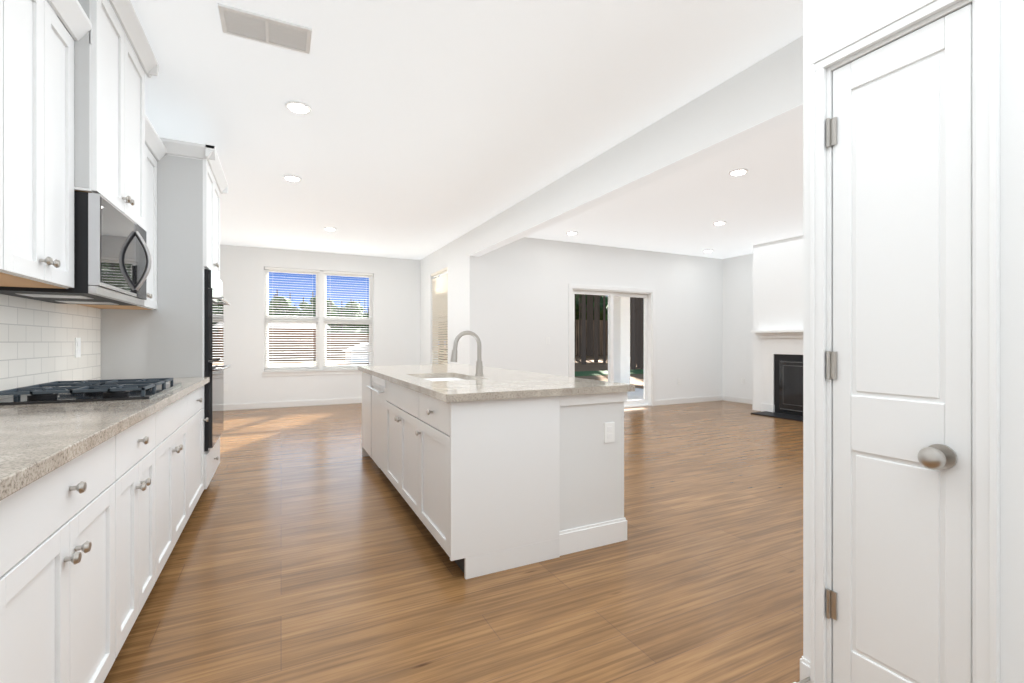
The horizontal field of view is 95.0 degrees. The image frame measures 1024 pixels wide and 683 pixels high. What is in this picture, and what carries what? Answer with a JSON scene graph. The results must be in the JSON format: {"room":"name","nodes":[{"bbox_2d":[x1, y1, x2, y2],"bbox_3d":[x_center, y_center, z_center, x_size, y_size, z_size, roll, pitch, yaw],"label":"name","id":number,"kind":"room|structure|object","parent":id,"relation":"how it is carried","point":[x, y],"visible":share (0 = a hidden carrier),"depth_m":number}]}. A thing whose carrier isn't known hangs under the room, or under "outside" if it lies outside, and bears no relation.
{"room":"kitchen","nodes":[
{"label":"kitchen","id":0,"kind":"room"},
{"bbox_2d":[0,0,23,279],"bbox_3d":[-1.538,-0.768,1.055,0.309,1.105,0.810,0,0,-26],"label":"upper cabinet","id":1,"kind":"object","parent":0,"relation":"attached to","point":[11,11],"depth_m":1.48},
{"bbox_2d":[0,0,79,291],"bbox_3d":[-1.798,-0.768,1.584,0.309,1.105,0.610,0,0,-26],"label":"upper cabinet","id":2,"kind":"object","parent":0,"relation":"attached to","point":[51,198],"depth_m":1.74},
{"bbox_2d":[0,176,155,307],"bbox_3d":[-1.995,-0.443,2.151,0.456,0.486,0.562,0,0,-26],"label":"microwave","id":3,"kind":"object","parent":0,"relation":"attached to","point":[113,302],"depth_m":2.20},
{"bbox_2d":[72,0,135,195],"bbox_3d":[-2.003,-1.073,2.090,0.388,0.895,0.482,0,0,-26],"label":"upper cabinet","id":4,"kind":"object","parent":0,"relation":"attached to","point":[105,57],"depth_m":2.06},
{"bbox_2d":[92,152,159,311],"bbox_3d":[-2.421,-0.725,2.849,0.309,1.020,0.650,0,0,-26],"label":"upper cabinet","id":5,"kind":"object","parent":0,"relation":"attached to","point":[155,159],"depth_m":3.19},
{"bbox_2d":[136,44,151,203],"bbox_3d":[-2.169,-1.073,2.426,0.388,0.895,0.332,0,0,-26],"label":"upper cabinet","id":6,"kind":"object","parent":0,"relation":"attached to","point":[143,125],"depth_m":2.60},
{"bbox_2d":[220,244,419,403],"bbox_3d":[-3.408,-0.235,8.716,3.720,2.800,0.150,0,0,-26],"label":"wall","id":7,"kind":"structure","parent":0,"point":[396,311],"depth_m":8.42},
{"bbox_2d":[262,267,373,376],"bbox_3d":[-3.505,-0.347,8.629,1.930,1.915,0.140,0,0,-26],"label":"window","id":8,"kind":"structure","parent":7,"relation":"in","point":[321,298],"depth_m":8.62},
{"bbox_2d":[265,267,372,370],"bbox_3d":[-3.499,-0.392,8.617,1.830,1.821,0.048,0,0,-26],"label":"window blinds","id":9,"kind":"object","parent":8,"relation":"attached to","point":[314,271],"visible":0.94,"depth_m":8.56},
{"bbox_2d":[224,337,743,390],"bbox_3d":[0.267,0.160,7.356,8.726,1.345,5.536,0,0,-26],"label":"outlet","id":10,"kind":"object","parent":7,"relation":"attached to","point":[547,342],"visible":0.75,"depth_m":7.93},
{"bbox_2d":[420,231,478,364],"bbox_3d":[-1.166,-0.235,8.203,0.150,2.800,2.750,0,0,-26],"label":"wall","id":11,"kind":"structure","parent":0,"point":[458,260],"depth_m":7.45},
{"bbox_2d":[431,267,447,363],"bbox_3d":[-1.262,-0.338,8.317,0.140,1.835,1.060,0,0,-26],"label":"nook window","id":12,"kind":"structure","parent":11,"relation":"in","point":[440,296],"depth_m":8.31},
{"bbox_2d":[470,36,802,255],"bbox_3d":[0.659,-1.452,4.493,0.150,0.366,5.520,0,0,-26],"label":"header","id":13,"kind":"object","parent":11,"relation":"attached to","point":[761,97],"visible":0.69,"depth_m":3.35},
{"bbox_2d":[103,400,802,682],"bbox_3d":[1.485,1.205,4.660,9.220,0.080,11.750,0,0,-26],"label":"floor","id":14,"kind":"structure","parent":0,"point":[307,548],"depth_m":2.29},
{"bbox_2d":[0,496,19,682],"bbox_3d":[-1.085,0.727,0.442,0.579,0.876,0.810,0,0,-26],"label":"base cabinet","id":15,"kind":"object","parent":14,"relation":"on","point":[10,510],"depth_m":0.95},
{"bbox_2d":[20,432,127,682],"bbox_3d":[-1.403,0.727,1.088,0.579,0.876,0.870,0,0,-26],"label":"base cabinet","id":16,"kind":"object","parent":14,"relation":"on","point":[74,522],"depth_m":1.25},
{"bbox_2d":[0,376,211,503],"bbox_3d":[-1.659,0.270,1.646,0.614,0.038,3.478,0,0,-26],"label":"countertop","id":17,"kind":"structure","parent":16,"relation":"on","point":[37,440],"depth_m":1.37},
{"bbox_2d":[0,376,183,403],"bbox_3d":[-1.984,0.226,2.267,0.530,0.050,0.761,0,0,-26],"label":"cooktop","id":18,"kind":"object","parent":17,"relation":"in","point":[76,387],"depth_m":2.09},
{"bbox_2d":[128,412,163,633],"bbox_3d":[-1.690,0.727,1.671,0.579,0.876,0.670,0,0,-26],"label":"base cabinet","id":19,"kind":"object","parent":14,"relation":"on","point":[145,441],"depth_m":1.90},
{"bbox_2d":[96,136,227,484],"bbox_3d":[-2.606,-0.107,3.582,0.624,2.545,0.832,0,0,-26],"label":"tall cabinet","id":20,"kind":"object","parent":14,"relation":"on","point":[186,337],"depth_m":3.27},
{"bbox_2d":[164,396,191,564],"bbox_3d":[-1.984,0.727,2.267,0.579,0.876,0.900,0,0,-26],"label":"base cabinet","id":21,"kind":"object","parent":14,"relation":"on","point":[178,416],"depth_m":2.48},
{"bbox_2d":[192,384,207,511],"bbox_3d":[-2.286,0.727,2.882,0.579,0.876,0.710,0,0,-26],"label":"base cabinet","id":22,"kind":"object","parent":14,"relation":"on","point":[200,397],"depth_m":3.18},
{"bbox_2d":[362,371,630,578],"bbox_3d":[-0.444,0.727,3.744,1.140,0.876,2.790,0,0,-26],"label":"kitchen island","id":23,"kind":"object","parent":14,"relation":"on","point":[487,470],"depth_m":2.51},
{"bbox_2d":[358,364,633,402],"bbox_3d":[-0.428,0.270,3.752,1.144,0.038,2.850,0,0,-26],"label":"island countertop","id":24,"kind":"structure","parent":23,"relation":"on","point":[498,383],"depth_m":2.80},
{"bbox_2d":[418,375,461,378],"bbox_3d":[-0.483,0.389,3.373,0.414,0.224,0.744,0,0,-26],"label":"sink","id":25,"kind":"object","parent":24,"relation":"in","point":[419,376],"depth_m":3.69},
{"bbox_2d":[450,331,485,374],"bbox_3d":[-0.341,0.086,3.452,0.264,0.330,0.134,0,0,-26],"label":"faucet","id":26,"kind":"object","parent":24,"relation":"on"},
{"bbox_2d":[751,330,802,421],"bbox_3d":[4.305,0.492,7.078,0.420,1.345,1.640,0,0,-26],"label":"fireplace","id":27,"kind":"object","parent":14,"relation":"on","point":[782,374],"visible":0.48,"depth_m":7.46},
{"bbox_2d":[108,0,802,259],"bbox_3d":[1.485,-1.695,4.660,9.220,0.120,11.750,0,0,-26],"label":"ceiling","id":28,"kind":"structure","parent":0,"point":[422,129],"depth_m":3.37},
{"bbox_2d":[218,3,311,53],"bbox_3d":[-1.282,-1.629,2.459,0.420,0.013,0.225,0,0,-26],"label":"ceiling vent","id":29,"kind":"object","parent":28,"relation":"in","point":[238,22],"visible":0.98,"depth_m":2.45},
{"bbox_2d":[283,175,301,181],"bbox_3d":[-2.193,-1.627,4.683,0.170,0.016,0.170,0,0,-26],"label":"recessed light","id":30,"kind":"object","parent":28,"relation":"in","point":[293,178],"visible":0.92,"depth_m":4.66},
{"bbox_2d":[285,101,311,113],"bbox_3d":[-1.488,-1.627,3.269,0.170,0.016,0.170,0,0,-26],"label":"recessed light","id":31,"kind":"object","parent":28,"relation":"in","point":[298,107],"visible":0.98,"depth_m":3.25},
{"bbox_2d":[324,227,336,230],"bbox_3d":[-2.631,-1.627,6.797,0.170,0.016,0.170,0,0,-26],"label":"recessed light","id":32,"kind":"object","parent":28,"relation":"in","point":[330,229],"visible":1,"depth_m":6.78},
{"bbox_2d":[566,231,577,234],"bbox_3d":[0.899,-1.627,7.051,0.170,0.016,0.170,0,0,-26],"label":"recessed light","id":33,"kind":"object","parent":28,"relation":"in","point":[571,233],"visible":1,"depth_m":7.04},
{"bbox_2d":[713,221,725,224],"bbox_3d":[2.854,-1.627,6.453,0.170,0.016,0.170,0,0,-26],"label":"recessed light","id":34,"kind":"object","parent":28,"relation":"in","point":[719,222],"visible":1,"depth_m":6.44},
{"bbox_2d":[729,168,747,175],"bbox_3d":[2.180,-1.627,4.516,0.170,0.016,0.170,0,0,-26],"label":"recessed light","id":35,"kind":"object","parent":28,"relation":"in","point":[740,171],"visible":0.92,"depth_m":4.50},
{"bbox_2d":[479,237,722,399],"bbox_3d":[1.875,-0.235,8.251,5.350,2.800,0.150,0,0,-26],"label":"wall","id":36,"kind":"structure","parent":0,"point":[524,282],"depth_m":7.88},
{"bbox_2d":[569,284,654,407],"bbox_3d":[1.730,0.107,8.171,1.860,2.115,0.166,0,0,-26],"label":"door","id":37,"kind":"structure","parent":36,"relation":"in","point":[648,295],"depth_m":8.31},
{"bbox_2d":[723,253,752,398],"bbox_3d":[6.195,-0.235,5.361,0.150,2.800,8.850,0,0,-26],"label":"wall","id":38,"kind":"structure","parent":0,"point":[737,318],"depth_m":8.98},
{"bbox_2d":[753,235,802,410],"bbox_3d":[4.787,-0.235,7.315,0.650,2.800,1.800,0,0,-26],"label":"wall","id":39,"kind":"structure","parent":0,"point":[777,284],"depth_m":7.63},
{"bbox_2d":[803,0,1023,682],"bbox_3d":[1.732,-0.235,0.172,0.120,2.800,3.180,0,0,-26],"label":"wall","id":40,"kind":"structure","parent":0,"point":[829,25],"depth_m":1.12},
{"bbox_2d":[224,395,809,682],"bbox_3d":[1.485,1.111,4.660,8.920,0.107,11.450,0,0,-26],"label":"baseboard","id":41,"kind":"structure","parent":40,"relation":"attached to","point":[804,668],"depth_m":8.54},
{"bbox_2d":[793,677,809,682],"bbox_3d":[0.940,1.105,1.521,0.085,0.017,0.018,0,0,-26],"label":"door stop","id":42,"kind":"object","parent":40,"relation":"attached to","point":[807,679],"visible":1,"depth_m":1.52},
{"bbox_2d":[833,4,971,682],"bbox_3d":[1.109,0.146,1.351,0.035,2.013,0.335,0,0,-26],"label":"pantry door","id":43,"kind":"structure","parent":40,"relation":"in","point":[902,327],"depth_m":1.32},
{"bbox_2d":[826,117,956,619],"bbox_3d":[1.051,0.085,1.345,0.075,1.590,0.321,0,0,-26],"label":"hardware piece","id":44,"kind":"object","parent":43,"relation":"attached to","point":[936,456],"depth_m":1.48},
{"bbox_2d":[810,0,999,682],"bbox_3d":[1.134,0.125,1.363,0.141,2.080,0.445,0,0,-26],"label":"door frame","id":45,"kind":"structure","parent":40,"relation":"attached to","point":[985,341],"depth_m":1.18},
{"label":"outside","id":46,"kind":"structure","parent":0,"visible":0},
{"bbox_2d":[269,349,643,388],"bbox_3d":[-17.375,1.558,80.611,280.000,0.215,280.000,0,0,-26],"label":"ground","id":47,"kind":"structure","parent":46,"point":[592,369],"depth_m":26.45},
{"bbox_2d":[269,323,368,362],"bbox_3d":[-20.249,-0.035,36.734,28.900,3.000,18.200,0,0,-26],"label":"house","id":48,"kind":"structure","parent":47,"relation":"on","point":[345,339],"depth_m":36.46},
{"bbox_2d":[269,276,643,369],"bbox_3d":[-0.575,-5.901,72.722,156.817,14.732,96.748,0,0,-26],"label":"trees","id":49,"kind":"object","parent":47,"relation":"on","point":[591,325],"visible":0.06,"depth_m":47.43},
{"bbox_2d":[440,272,643,399],"bbox_3d":[1.463,-0.185,10.277,5.100,3.300,3.850,0,0,-26],"label":"porch","id":50,"kind":"object","parent":47,"relation":"on","point":[621,339],"visible":0.08,"depth_m":11.70}
]}

